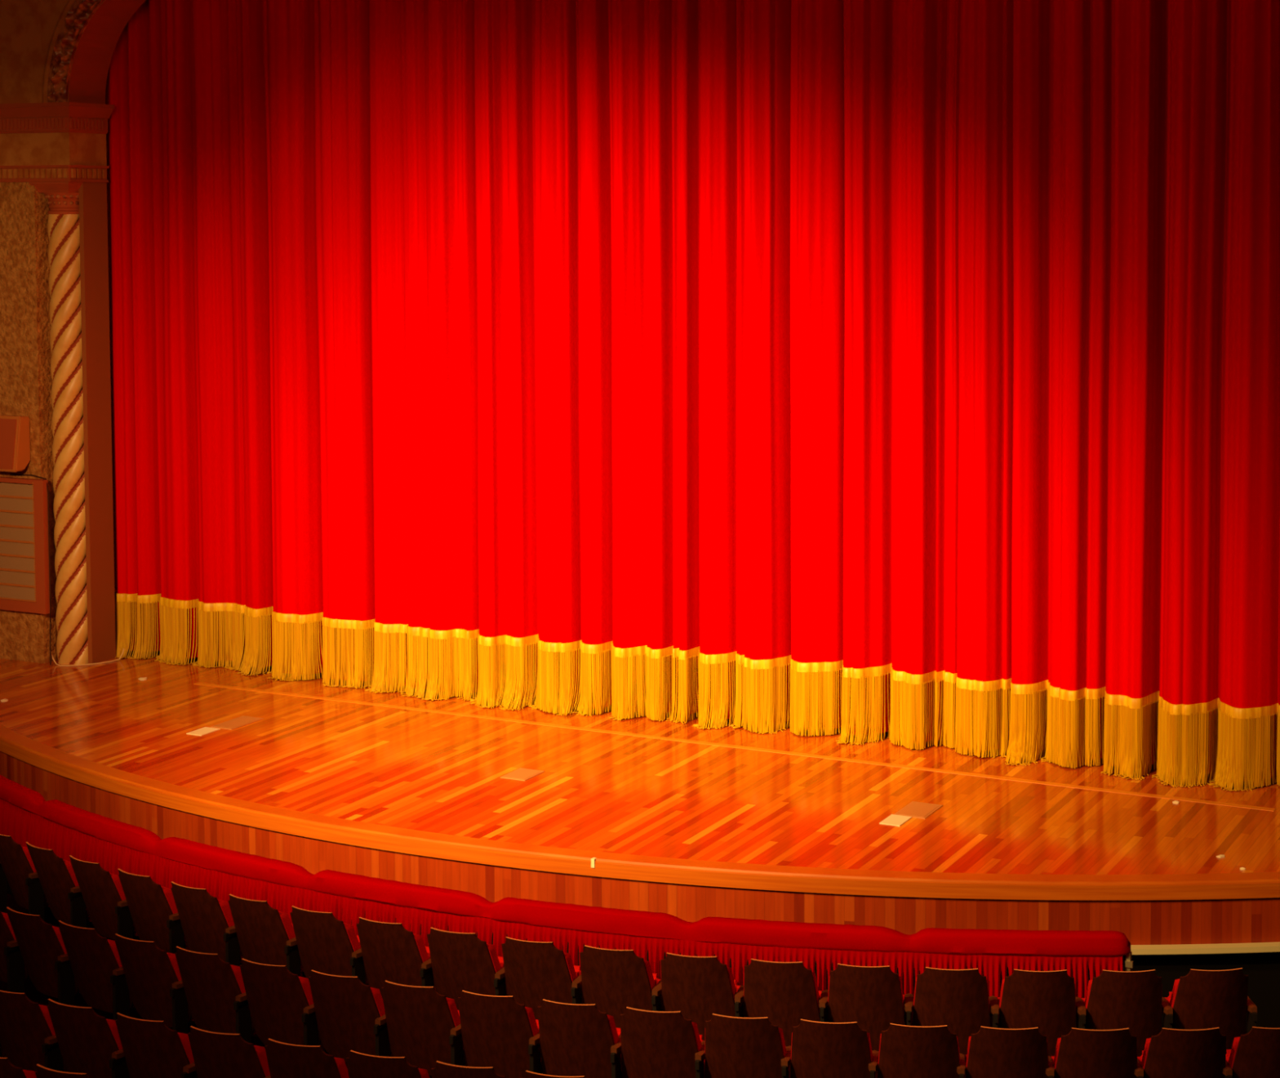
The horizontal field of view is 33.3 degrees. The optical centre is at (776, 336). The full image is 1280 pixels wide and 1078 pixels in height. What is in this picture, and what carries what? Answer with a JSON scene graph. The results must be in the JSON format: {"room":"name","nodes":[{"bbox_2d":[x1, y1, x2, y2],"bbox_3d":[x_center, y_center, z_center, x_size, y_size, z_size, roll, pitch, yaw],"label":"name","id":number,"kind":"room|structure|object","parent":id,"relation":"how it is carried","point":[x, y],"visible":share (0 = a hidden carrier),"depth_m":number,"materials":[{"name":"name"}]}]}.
{"room":"auditorium","nodes":[
{"label":"auditorium","id":0,"kind":"room"},
{"bbox_2d":[0,0,146,663],"bbox_3d":[-1.873,-0.847,19.576,28.220,9.200,0.530,2,4,25],"label":"wall","id":1,"kind":"structure","parent":0,"point":[25,352],"depth_m":22.03,"materials":[{"name":"paint"}]},
{"bbox_2d":[0,414,30,471],"bbox_3d":[-8.136,1.094,22.164,0.780,0.568,0.228,2,4,25],"label":"wall speaker","id":2,"kind":"object","parent":1,"relation":"attached to","point":[15,438],"visible":1,"depth_m":21.99,"materials":[{"name":"orange"}]},
{"bbox_2d":[0,475,49,613],"bbox_3d":[-7.981,2.161,22.242,0.950,1.390,0.076,2,4,25],"label":"air vent","id":3,"kind":"object","parent":1,"relation":"in","point":[24,586],"visible":1,"depth_m":22.17,"materials":[{"name":"brown"}]},
{"bbox_2d":[0,102,114,182],"bbox_3d":[-10.855,-2.093,23.574,8.500,0.800,0.650,2,4,25],"label":"entablature","id":4,"kind":"object","parent":1,"relation":"on","point":[49,141],"visible":1,"depth_m":21.83,"materials":[{"name":"paint"}]},
{"bbox_2d":[41,0,104,102],"bbox_3d":[-1.383,-3.233,18.842,13.500,2.054,0.128,2,4,25],"label":"trim","id":5,"kind":"structure","parent":1,"relation":"attached to","point":[75,15],"depth_m":21.59,"materials":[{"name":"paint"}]},
{"bbox_2d":[78,182,115,663],"bbox_3d":[-7.168,0.895,22.223,0.280,5.000,0.350,2,4,25],"label":"pillar","id":6,"kind":"structure","parent":1,"relation":"attached to","point":[93,217],"depth_m":22.14,"materials":[{"name":"brown paint"}]},
{"bbox_2d":[105,0,581,715],"bbox_3d":[-4.667,-0.948,21.200,6.368,8.796,0.480,2,4,28],"label":"stage curtain","id":7,"kind":"object","parent":1,"relation":"hanging from","point":[343,236],"visible":0.92,"depth_m":20.91,"materials":[{"name":"red fabric"}]},
{"bbox_2d":[572,0,1279,791],"bbox_3d":[1.693,-0.768,18.266,7.802,8.796,0.605,2,4,26],"label":"stage curtain","id":8,"kind":"object","parent":1,"relation":"hanging from","point":[929,350],"visible":1,"depth_m":18.47,"materials":[{"name":"red fabric"}]},
{"bbox_2d":[0,893,965,1077],"bbox_3d":[-4.123,5.510,12.453,42.382,1.580,18.526,2,4,25],"label":"floor","id":9,"kind":"structure","parent":0,"point":[31,992],"depth_m":15.23,"materials":[{"name":"red carpet"}]},
{"bbox_2d":[0,910,30,982],"bbox_3d":[-5.436,4.274,14.884,0.559,0.850,0.471,2,4,34],"label":"seat","id":10,"kind":"object","parent":9,"relation":"on","point":[6,933],"visible":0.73,"depth_m":14.69,"materials":[{"name":"brown wood"}]},
{"bbox_2d":[1,911,16,939],"bbox_3d":[-5.456,4.079,14.802,0.495,0.261,0.232,2,4,34],"label":"cushion","id":11,"kind":"object","parent":10,"relation":"on","point":[7,933],"depth_m":14.66,"materials":[{"name":"red fabric"}]},
{"bbox_2d":[0,1057,36,1077],"bbox_3d":[-4.274,4.329,11.869,0.559,0.850,0.471,2,4,24],"label":"seat","id":12,"kind":"object","parent":9,"relation":"on","point":[7,1069],"visible":1,"depth_m":11.62,"materials":[{"name":"brown wood"}]},
{"bbox_2d":[0,834,49,912],"bbox_3d":[-5.870,4.221,16.578,0.559,0.850,0.471,3,5,41],"label":"seat","id":13,"kind":"object","parent":9,"relation":"on","point":[16,863],"visible":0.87,"depth_m":16.43,"materials":[{"name":"brown wood"}]},
{"bbox_2d":[21,845,36,872],"bbox_3d":[-5.897,4.026,16.499,0.495,0.261,0.232,3,5,41],"label":"cushion","id":14,"kind":"object","parent":13,"relation":"on","point":[27,864],"depth_m":16.34,"materials":[{"name":"red fabric"}]},
{"bbox_2d":[0,990,66,1071],"bbox_3d":[-4.560,4.320,12.986,0.559,0.850,0.471,2,4,27],"label":"seat","id":15,"kind":"object","parent":9,"relation":"on","point":[25,1024],"visible":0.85,"depth_m":12.82,"materials":[{"name":"brown wood"}]},
{"bbox_2d":[39,1004,55,1035],"bbox_3d":[-4.571,4.125,12.903,0.495,0.261,0.232,2,4,27],"label":"cushion","id":16,"kind":"object","parent":15,"relation":"on","point":[46,1026],"depth_m":12.78,"materials":[{"name":"red fabric"}]},
{"bbox_2d":[4,906,79,997],"bbox_3d":[-5.004,4.292,14.600,0.559,0.850,0.471,2,4,32],"label":"seat","id":17,"kind":"object","parent":9,"relation":"on","point":[38,944],"visible":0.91,"depth_m":14.50,"materials":[{"name":"brown wood"}]},
{"bbox_2d":[52,925,66,953],"bbox_3d":[-5.021,4.097,14.518,0.495,0.261,0.232,2,4,32],"label":"cushion","id":18,"kind":"object","parent":17,"relation":"on","point":[58,945],"depth_m":14.38,"materials":[{"name":"red fabric"}]},
{"bbox_2d":[25,841,91,924],"bbox_3d":[-5.446,4.242,16.231,0.559,0.850,0.471,3,4,38],"label":"seat","id":19,"kind":"object","parent":9,"relation":"on","point":[55,877],"visible":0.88,"depth_m":16.12,"materials":[{"name":"brown wood"}]},
{"bbox_2d":[63,859,79,886],"bbox_3d":[-5.471,4.047,16.151,0.495,0.261,0.232,3,4,38],"label":"cushion","id":20,"kind":"object","parent":19,"relation":"on","point":[69,877],"depth_m":16.00,"materials":[{"name":"red fabric"}]},
{"bbox_2d":[35,1063,88,1077],"bbox_3d":[-3.785,4.341,11.657,0.559,0.850,0.471,1,4,22],"label":"seat","id":21,"kind":"object","parent":9,"relation":"on","point":[42,1072],"visible":1,"depth_m":11.42,"materials":[{"name":"brown wood"}]},
{"bbox_2d":[41,998,129,1077],"bbox_3d":[-4.097,4.334,12.758,0.559,0.850,0.471,2,4,25],"label":"seat","id":22,"kind":"object","parent":9,"relation":"on","point":[86,1041],"visible":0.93,"depth_m":12.61,"materials":[{"name":"brown wood"}]},
{"bbox_2d":[106,1018,122,1049],"bbox_3d":[-4.106,4.139,12.675,0.495,0.261,0.232,2,4,25],"label":"cushion","id":23,"kind":"object","parent":22,"relation":"on","point":[113,1038],"depth_m":12.56,"materials":[{"name":"red fabric"}]},
{"bbox_2d":[54,920,134,1012],"bbox_3d":[-4.561,4.308,14.333,0.559,0.850,0.471,2,4,30],"label":"seat","id":24,"kind":"object","parent":9,"relation":"on","point":[91,958],"visible":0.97,"depth_m":14.23,"materials":[{"name":"brown wood"}]},
{"bbox_2d":[107,939,122,967],"bbox_3d":[-4.576,4.113,14.250,0.495,0.261,0.232,2,4,30],"label":"cushion","id":25,"kind":"object","parent":24,"relation":"on","point":[113,958],"depth_m":14.12,"materials":[{"name":"red fabric"}]},
{"bbox_2d":[67,854,137,939],"bbox_3d":[-5.008,4.262,15.903,0.559,0.850,0.471,2,4,35],"label":"seat","id":26,"kind":"object","parent":9,"relation":"on","point":[99,890],"visible":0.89,"depth_m":15.79,"materials":[{"name":"brown wood"}]},
{"bbox_2d":[109,872,126,900],"bbox_3d":[-5.029,4.067,15.822,0.495,0.261,0.232,2,4,35],"label":"cushion","id":27,"kind":"object","parent":26,"relation":"on","point":[116,891],"depth_m":15.68,"materials":[{"name":"red fabric"}]},
{"bbox_2d":[110,933,193,1026],"bbox_3d":[-4.108,4.323,14.084,0.559,0.850,0.471,2,4,28],"label":"seat","id":28,"kind":"object","parent":9,"relation":"on","point":[148,971],"visible":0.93,"depth_m":13.98,"materials":[{"name":"brown wood"}]},
{"bbox_2d":[166,951,182,980],"bbox_3d":[-4.120,4.128,14.001,0.495,0.261,0.232,2,4,28],"label":"cushion","id":29,"kind":"object","parent":28,"relation":"on","point":[173,973],"depth_m":13.88,"materials":[{"name":"red fabric"}]},
{"bbox_2d":[109,1012,194,1077],"bbox_3d":[-3.627,4.347,12.547,0.559,0.850,0.471,1,4,23],"label":"seat","id":30,"kind":"object","parent":9,"relation":"on","point":[150,1048],"visible":0.94,"depth_m":12.38,"materials":[{"name":"brown wood"}]},
{"bbox_2d":[177,1032,194,1063],"bbox_3d":[-3.633,4.152,12.463,0.495,0.261,0.232,1,4,23],"label":"cushion","id":31,"kind":"object","parent":30,"relation":"on","point":[184,1051],"depth_m":12.36,"materials":[{"name":"red fabric"}]},
{"bbox_2d":[115,868,189,952],"bbox_3d":[-4.554,4.281,15.595,0.559,0.850,0.471,2,4,33],"label":"seat","id":32,"kind":"object","parent":9,"relation":"on","point":[148,904],"visible":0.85,"depth_m":15.47,"materials":[{"name":"brown wood"}]},
{"bbox_2d":[161,886,177,913],"bbox_3d":[-4.573,4.086,15.514,0.495,0.261,0.232,2,4,33],"label":"cushion","id":33,"kind":"object","parent":32,"relation":"on","point":[168,904],"depth_m":15.38,"materials":[{"name":"red fabric"}]},
{"bbox_2d":[166,881,243,963],"bbox_3d":[-4.088,4.298,15.309,0.559,0.850,0.471,2,4,30],"label":"seat","id":34,"kind":"object","parent":9,"relation":"on","point":[203,918],"visible":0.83,"depth_m":15.18,"materials":[{"name":"brown wood"}]},
{"bbox_2d":[217,898,234,926],"bbox_3d":[-4.103,4.104,15.226,0.495,0.261,0.232,2,4,30],"label":"cushion","id":35,"kind":"object","parent":34,"relation":"on","point":[224,917],"depth_m":15.11,"materials":[{"name":"red fabric"}]},
{"bbox_2d":[169,946,256,1035],"bbox_3d":[-3.645,4.337,13.852,0.559,0.850,0.471,2,4,25],"label":"seat","id":36,"kind":"object","parent":9,"relation":"on","point":[210,985],"visible":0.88,"depth_m":13.74,"materials":[{"name":"brown wood"}]},
{"bbox_2d":[231,964,245,993],"bbox_3d":[-3.655,4.143,13.769,0.495,0.261,0.232,2,4,25],"label":"cushion","id":37,"kind":"object","parent":36,"relation":"on","point":[237,981],"depth_m":13.66,"materials":[{"name":"red fabric"}]},
{"bbox_2d":[181,1025,270,1077],"bbox_3d":[-3.149,4.359,12.353,0.559,0.850,0.471,1,4,21],"label":"seat","id":38,"kind":"object","parent":9,"relation":"on","point":[215,1054],"visible":0.95,"depth_m":12.17,"materials":[{"name":"brown wood"}]},
{"bbox_2d":[253,1044,270,1076],"bbox_3d":[-3.152,4.164,12.269,0.495,0.261,0.232,1,4,21],"label":"cushion","id":39,"kind":"object","parent":38,"relation":"on","point":[261,1068],"depth_m":12.18,"materials":[{"name":"red fabric"}]},
{"bbox_2d":[223,893,303,975],"bbox_3d":[-3.609,4.315,15.043,0.559,0.850,0.471,2,4,28],"label":"seat","id":40,"kind":"object","parent":9,"relation":"on","point":[262,932],"visible":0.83,"depth_m":14.91,"materials":[{"name":"brown wood"}]},
{"bbox_2d":[278,911,295,938],"bbox_3d":[-3.621,4.120,14.960,0.495,0.261,0.232,2,4,28],"label":"cushion","id":41,"kind":"object","parent":40,"relation":"on","point":[286,929],"depth_m":14.85,"materials":[{"name":"red fabric"}]},
{"bbox_2d":[291,922,303,975],"bbox_3d":[-3.517,4.339,15.171,0.470,0.337,0.162,2,4,28],"label":"armrest","id":42,"kind":"object","parent":40,"relation":"on","point":[301,968],"depth_m":15.04,"materials":[{"name":"brown wood"}]},
{"bbox_2d":[233,958,321,1045],"bbox_3d":[-3.174,4.351,13.639,0.559,0.850,0.471,1,4,23],"label":"seat","id":43,"kind":"object","parent":9,"relation":"on","point":[275,997],"visible":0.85,"depth_m":13.52,"materials":[{"name":"brown wood"}]},
{"bbox_2d":[298,976,313,1004],"bbox_3d":[-3.180,4.156,13.556,0.495,0.261,0.232,1,4,23],"label":"cushion","id":44,"kind":"object","parent":43,"relation":"on","point":[305,997],"depth_m":13.45,"materials":[{"name":"red fabric"}]},
{"bbox_2d":[264,1038,348,1077],"bbox_3d":[-2.664,4.370,12.176,0.559,0.850,0.471,1,4,19],"label":"seat","id":45,"kind":"object","parent":9,"relation":"on","point":[285,1060],"visible":0.98,"depth_m":11.97,"materials":[{"name":"brown wood"}]},
{"bbox_2d":[284,905,368,984],"bbox_3d":[-3.118,4.330,14.799,0.559,0.850,0.471,2,4,25],"label":"seat","id":46,"kind":"object","parent":9,"relation":"on","point":[323,943],"visible":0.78,"depth_m":14.67,"materials":[{"name":"brown wood"}]},
{"bbox_2d":[343,922,360,951],"bbox_3d":[-3.127,4.135,14.715,0.495,0.261,0.232,2,4,25],"label":"cushion","id":47,"kind":"object","parent":46,"relation":"on","point":[351,943],"depth_m":14.62,"materials":[{"name":"red fabric"}]},
{"bbox_2d":[356,934,368,984],"bbox_3d":[-3.033,4.354,14.931,0.470,0.337,0.162,2,4,25],"label":"armrest","id":48,"kind":"object","parent":46,"relation":"on","point":[366,980],"depth_m":14.81,"materials":[{"name":"brown wood"}]},
{"bbox_2d":[301,969,391,1062],"bbox_3d":[-2.695,4.362,13.445,0.559,0.850,0.471,1,4,21],"label":"seat","id":49,"kind":"object","parent":9,"relation":"on","point":[344,1010],"visible":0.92,"depth_m":13.33,"materials":[{"name":"brown wood"}]},
{"bbox_2d":[370,986,385,1016],"bbox_3d":[-2.698,4.168,13.361,0.495,0.261,0.232,1,4,21],"label":"cushion","id":50,"kind":"object","parent":49,"relation":"on","point":[377,1008],"depth_m":13.27,"materials":[{"name":"red fabric"}]},
{"bbox_2d":[346,1049,429,1077],"bbox_3d":[-2.174,4.380,12.017,0.559,0.850,0.471,1,4,17],"label":"seat","id":51,"kind":"object","parent":9,"relation":"on","point":[359,1064],"visible":1,"depth_m":11.80,"materials":[{"name":"brown wood"}]},
{"bbox_2d":[350,916,435,997],"bbox_3d":[-2.617,4.343,14.578,0.559,0.850,0.471,1,4,22],"label":"seat","id":52,"kind":"object","parent":9,"relation":"on","point":[390,952],"visible":0.73,"depth_m":14.44,"materials":[{"name":"brown wood"}]},
{"bbox_2d":[413,933,429,962],"bbox_3d":[-2.623,4.148,14.494,0.495,0.261,0.232,1,4,22],"label":"cushion","id":53,"kind":"object","parent":52,"relation":"on","point":[420,952],"depth_m":14.40,"materials":[{"name":"red fabric"}]},
{"bbox_2d":[425,946,435,988],"bbox_3d":[-2.537,4.367,14.713,0.470,0.337,0.162,1,4,22],"label":"seat cushion","id":54,"kind":"object","parent":52,"relation":"on","point":[427,947],"depth_m":14.65,"materials":[{"name":"red fabric"}]},
{"bbox_2d":[373,980,465,1075],"bbox_3d":[-2.208,4.373,13.269,0.559,0.850,0.471,1,4,19],"label":"seat","id":55,"kind":"object","parent":9,"relation":"on","point":[418,1021],"visible":0.88,"depth_m":13.15,"materials":[{"name":"brown wood"}]},
{"bbox_2d":[446,997,460,1026],"bbox_3d":[-2.209,4.178,13.185,0.495,0.261,0.232,1,4,19],"label":"cushion","id":56,"kind":"object","parent":55,"relation":"on","point":[453,1020],"depth_m":13.10,"materials":[{"name":"red fabric"}]},
{"bbox_2d":[420,927,506,1009],"bbox_3d":[-2.106,4.355,14.379,0.559,0.850,0.471,1,4,20],"label":"seat","id":57,"kind":"object","parent":9,"relation":"on","point":[459,962],"visible":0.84,"depth_m":14.25,"materials":[{"name":"brown wood"}]},
{"bbox_2d":[486,942,501,973],"bbox_3d":[-2.109,4.160,14.295,0.495,0.261,0.232,1,4,20],"label":"cushion","id":58,"kind":"object","parent":57,"relation":"on","point":[493,965],"depth_m":14.21,"materials":[{"name":"red fabric"}]},
{"bbox_2d":[431,1060,506,1077],"bbox_3d":[-1.678,4.388,11.875,0.559,0.850,0.471,1,4,15],"label":"seat","id":59,"kind":"object","parent":9,"relation":"on","point":[442,1069],"visible":1,"depth_m":11.64,"materials":[{"name":"brown wood"}]},
{"bbox_2d":[448,990,542,1077],"bbox_3d":[-1.715,4.383,13.113,0.559,0.850,0.471,1,4,16],"label":"seat","id":60,"kind":"object","parent":9,"relation":"on","point":[494,1031],"visible":0.93,"depth_m":13.00,"materials":[{"name":"brown wood"}]},
{"bbox_2d":[524,1006,538,1035],"bbox_3d":[-1.713,4.188,13.029,0.495,0.261,0.232,1,4,16],"label":"cushion","id":61,"kind":"object","parent":60,"relation":"on","point":[531,1025],"depth_m":12.96,"materials":[{"name":"red fabric"}]},
{"bbox_2d":[493,936,582,1019],"bbox_3d":[-1.587,4.366,14.204,0.559,0.850,0.471,1,4,17],"label":"seat","id":62,"kind":"object","parent":9,"relation":"on","point":[532,972],"visible":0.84,"depth_m":14.07,"materials":[{"name":"brown wood"}]},
{"bbox_2d":[564,951,577,981],"bbox_3d":[-1.586,4.171,14.120,0.495,0.261,0.232,1,4,17],"label":"cushion","id":63,"kind":"object","parent":62,"relation":"on","point":[570,975],"depth_m":14.05,"materials":[{"name":"red fabric"}]},
{"bbox_2d":[0,774,1133,1062],"bbox_3d":[-3.095,4.217,16.000,11.514,0.928,1.648,2,4,29],"label":"rail","id":64,"kind":"object","parent":9,"relation":"on","point":[67,829],"visible":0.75,"depth_m":14.44,"materials":[{"name":"red fabric"}]},
{"bbox_2d":[528,999,622,1077],"bbox_3d":[-1.216,4.391,12.976,0.559,0.850,0.471,1,4,14],"label":"seat","id":65,"kind":"object","parent":9,"relation":"on","point":[571,1039],"visible":0.99,"depth_m":12.85,"materials":[{"name":"brown wood"}]},
{"bbox_2d":[571,945,661,1027],"bbox_3d":[-1.061,4.375,14.052,0.559,0.850,0.471,1,4,15],"label":"seat","id":66,"kind":"object","parent":9,"relation":"on","point":[614,980],"visible":0.74,"depth_m":13.92,"materials":[{"name":"brown wood"}]},
{"bbox_2d":[610,1006,705,1077],"bbox_3d":[-0.713,4.398,12.858,0.559,0.850,0.471,1,4,12],"label":"seat","id":67,"kind":"object","parent":9,"relation":"on","point":[651,1043],"visible":0.99,"depth_m":12.73,"materials":[{"name":"brown wood"}]},
{"bbox_2d":[651,952,740,1040],"bbox_3d":[-0.528,4.383,13.925,0.559,0.850,0.471,1,4,12],"label":"seat","id":68,"kind":"object","parent":9,"relation":"on","point":[699,987],"visible":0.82,"depth_m":13.79,"materials":[{"name":"brown wood"}]},
{"bbox_2d":[661,966,736,1000],"bbox_3d":[-0.520,4.188,13.841,0.495,0.261,0.232,1,4,12],"label":"cushion","id":69,"kind":"object","parent":68,"relation":"on","point":[677,983],"depth_m":13.77,"materials":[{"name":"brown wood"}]},
{"bbox_2d":[694,1013,789,1077],"bbox_3d":[-0.205,4.404,12.761,0.559,0.850,0.471,1,4,10],"label":"seat","id":70,"kind":"object","parent":9,"relation":"on","point":[732,1046],"visible":1,"depth_m":12.62,"materials":[{"name":"brown wood"}]},
{"bbox_2d":[734,958,822,1046],"bbox_3d":[0.010,4.389,13.821,0.559,0.850,0.471,1,4,10],"label":"seat","id":71,"kind":"object","parent":9,"relation":"on","point":[784,993],"visible":0.7,"depth_m":13.69,"materials":[{"name":"brown wood"}]},
{"bbox_2d":[743,972,819,1007],"bbox_3d":[0.021,4.195,13.738,0.495,0.261,0.232,1,4,10],"label":"cushion","id":72,"kind":"object","parent":71,"relation":"on","point":[761,989],"depth_m":13.67,"materials":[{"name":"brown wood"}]},
{"bbox_2d":[781,1018,872,1077],"bbox_3d":[0.307,4.409,12.683,0.559,0.850,0.471,0,4,7],"label":"seat","id":73,"kind":"object","parent":9,"relation":"on","point":[817,1049],"visible":0.97,"depth_m":12.54,"materials":[{"name":"brown wood"}]},
{"bbox_2d":[790,1032,872,1066],"bbox_3d":[0.320,4.214,12.600,0.495,0.261,0.232,0,4,7],"label":"seat back","id":74,"kind":"object","parent":73,"relation":"on","point":[807,1049],"depth_m":12.53,"materials":[{"name":"brown wood"}]},
{"bbox_2d":[818,963,905,1051],"bbox_3d":[0.552,4.394,13.742,0.559,0.850,0.471,0,4,7],"label":"seat","id":75,"kind":"object","parent":9,"relation":"on","point":[872,997],"visible":0.73,"depth_m":13.61,"materials":[{"name":"brown wood"}]},
{"bbox_2d":[827,975,904,1011],"bbox_3d":[0.567,4.199,13.659,0.495,0.261,0.232,0,4,7],"label":"seat back","id":76,"kind":"object","parent":75,"relation":"on","point":[846,993],"depth_m":13.59,"materials":[{"name":"brown wood"}]},
{"bbox_2d":[868,1022,959,1077],"bbox_3d":[0.821,4.412,12.626,0.559,0.850,0.471,0,4,5],"label":"seat","id":77,"kind":"object","parent":9,"relation":"on","point":[904,1051],"visible":0.99,"depth_m":12.47,"materials":[{"name":"brown wood"}]},
{"bbox_2d":[904,966,990,1055],"bbox_3d":[1.098,4.398,13.687,0.559,0.850,0.471,0,4,4],"label":"seat","id":78,"kind":"object","parent":9,"relation":"on","point":[958,999],"visible":0.78,"depth_m":13.56,"materials":[{"name":"brown wood"}]},
{"bbox_2d":[912,977,990,1013],"bbox_3d":[1.115,4.203,13.605,0.495,0.261,0.232,0,4,4],"label":"seat back","id":79,"kind":"object","parent":78,"relation":"on","point":[932,995],"depth_m":13.54,"materials":[{"name":"brown wood"}]},
{"bbox_2d":[956,1026,1048,1077],"bbox_3d":[1.337,4.415,12.588,0.559,0.850,0.471,0,4,3],"label":"seat","id":80,"kind":"object","parent":9,"relation":"on","point":[992,1052],"visible":0.96,"depth_m":12.43,"materials":[{"name":"brown wood"}]},
{"bbox_2d":[964,1035,1048,1073],"bbox_3d":[1.356,4.220,12.506,0.495,0.261,0.232,0,4,3],"label":"cushion","id":81,"kind":"object","parent":80,"relation":"on","point":[984,1054],"depth_m":12.43,"materials":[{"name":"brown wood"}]},
{"bbox_2d":[988,968,1075,1057],"bbox_3d":[1.645,4.399,13.657,0.559,0.850,0.471,0,4,2],"label":"seat","id":82,"kind":"object","parent":9,"relation":"on","point":[1046,1000],"visible":0.72,"depth_m":13.53,"materials":[{"name":"brown wood"}]},
{"bbox_2d":[1045,1027,1137,1077],"bbox_3d":[1.854,4.416,12.571,0.559,0.850,0.471,0,4,1],"label":"seat","id":83,"kind":"object","parent":9,"relation":"on","point":[1081,1052],"visible":0.94,"depth_m":12.41,"materials":[{"name":"brown wood"}]},
{"bbox_2d":[1075,968,1162,1056],"bbox_3d":[2.193,4.400,13.652,0.559,0.850,0.471,0,4,-1],"label":"seat","id":84,"kind":"object","parent":9,"relation":"on","point":[1113,999],"visible":0.84,"depth_m":13.53,"materials":[{"name":"brown wood"}]},
{"bbox_2d":[1134,1026,1226,1077],"bbox_3d":[2.371,4.416,12.574,0.559,0.850,0.471,0,4,-2],"label":"seat","id":85,"kind":"object","parent":9,"relation":"on","point":[1171,1052],"visible":0.95,"depth_m":12.42,"materials":[{"name":"brown wood"}]},
{"bbox_2d":[1141,1037,1226,1069],"bbox_3d":[2.396,4.221,12.494,0.495,0.261,0.232,0,3,-2],"label":"cushion","id":86,"kind":"object","parent":85,"relation":"on","point":[1159,1053],"depth_m":12.41,"materials":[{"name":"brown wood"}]},
{"bbox_2d":[1162,967,1257,1053],"bbox_3d":[2.763,4.399,13.672,0.604,0.850,0.471,0,4,-3],"label":"seat","id":87,"kind":"object","parent":9,"relation":"on","point":[1199,999],"visible":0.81,"depth_m":13.55,"materials":[{"name":"brown wood"}]},
{"bbox_2d":[1222,1026,1279,1077],"bbox_3d":[2.888,4.414,12.597,0.559,0.850,0.471,0,4,-4],"label":"seat","id":88,"kind":"object","parent":9,"relation":"on","point":[1255,1053],"visible":0.93,"depth_m":12.44,"materials":[{"name":"brown wood"}]},
{"bbox_2d":[1227,1036,1239,1067],"bbox_3d":[2.915,4.219,12.518,0.495,0.261,0.232,0,4,-4],"label":"cushion","id":89,"kind":"object","parent":88,"relation":"on","point":[1234,1057],"depth_m":12.50,"materials":[{"name":"red fabric"}]},
{"bbox_2d":[0,647,1279,874],"bbox_3d":[-1.620,3.651,18.938,17.674,0.100,5.815,2,4,25],"label":"floor","id":90,"kind":"structure","parent":0,"point":[417,770],"depth_m":17.73,"materials":[{"name":"brown wood"}]},
{"bbox_2d":[28,182,88,664],"bbox_3d":[-7.330,0.897,22.182,0.530,5.000,0.530,2,4,25],"label":"twisted column","id":91,"kind":"structure","parent":90,"relation":"on","point":[63,223],"depth_m":22.01,"materials":[{"name":"brown"}]},
{"bbox_2d":[186,715,263,735],"bbox_3d":[-5.046,3.561,19.522,0.275,0.007,0.750,2,4,25],"label":"pocket","id":92,"kind":"object","parent":90,"relation":"on","point":[241,721],"visible":1,"depth_m":19.52,"materials":[{"name":"brown"}]},
{"bbox_2d":[0,751,1279,944],"bbox_3d":[-2.085,3.957,17.945,17.890,0.390,3.891,2,4,25],"label":"stage","id":93,"kind":"object","parent":90,"relation":"attached to","point":[1243,920],"visible":0.54,"depth_m":15.39,"materials":[{"name":"brown wood"}]},
{"bbox_2d":[0,738,1279,900],"bbox_3d":[-2.110,3.738,17.878,17.929,0.105,3.827,2,4,25],"label":"trim","id":94,"kind":"structure","parent":93,"relation":"attached to","point":[869,887],"depth_m":15.39,"materials":[{"name":"brown wood"}]},
{"bbox_2d":[0,724,1279,884],"bbox_3d":[-2.087,3.711,17.925,17.919,0.103,3.921,2,4,25],"label":"trim","id":95,"kind":"structure","parent":93,"relation":"attached to","point":[7,735],"depth_m":15.59,"materials":[{"name":"brown wood"}]},
{"bbox_2d":[193,682,1275,811],"bbox_3d":[-0.934,3.592,19.040,10.700,0.004,0.070,2,4,25],"label":"trim","id":96,"kind":"structure","parent":90,"relation":"on","point":[198,683],"depth_m":18.65,"materials":[{"name":"orange wood"}]},
{"bbox_2d":[879,800,942,826],"bbox_3d":[1.056,3.735,16.687,0.275,0.007,0.670,2,4,25],"label":"floor hatch","id":97,"kind":"object","parent":90,"relation":"on","point":[913,809],"visible":1,"depth_m":16.71,"materials":[{"name":"brown"}]},
{"bbox_2d":[1123,951,1279,1033],"bbox_3d":[-2.067,5.055,18.053,17.811,1.805,3.870,2,4,25],"label":"wall","id":98,"kind":"structure","parent":0,"point":[1262,969],"depth_m":15.16,"materials":[{"name":"black paint"}]},
{"bbox_2d":[1130,942,1279,954],"bbox_3d":[-2.100,4.138,17.923,18.012,0.040,3.990,2,4,25],"label":"trim","id":99,"kind":"structure","parent":98,"relation":"on","point":[1255,947],"depth_m":15.01,"materials":[{"name":"brown paint"}]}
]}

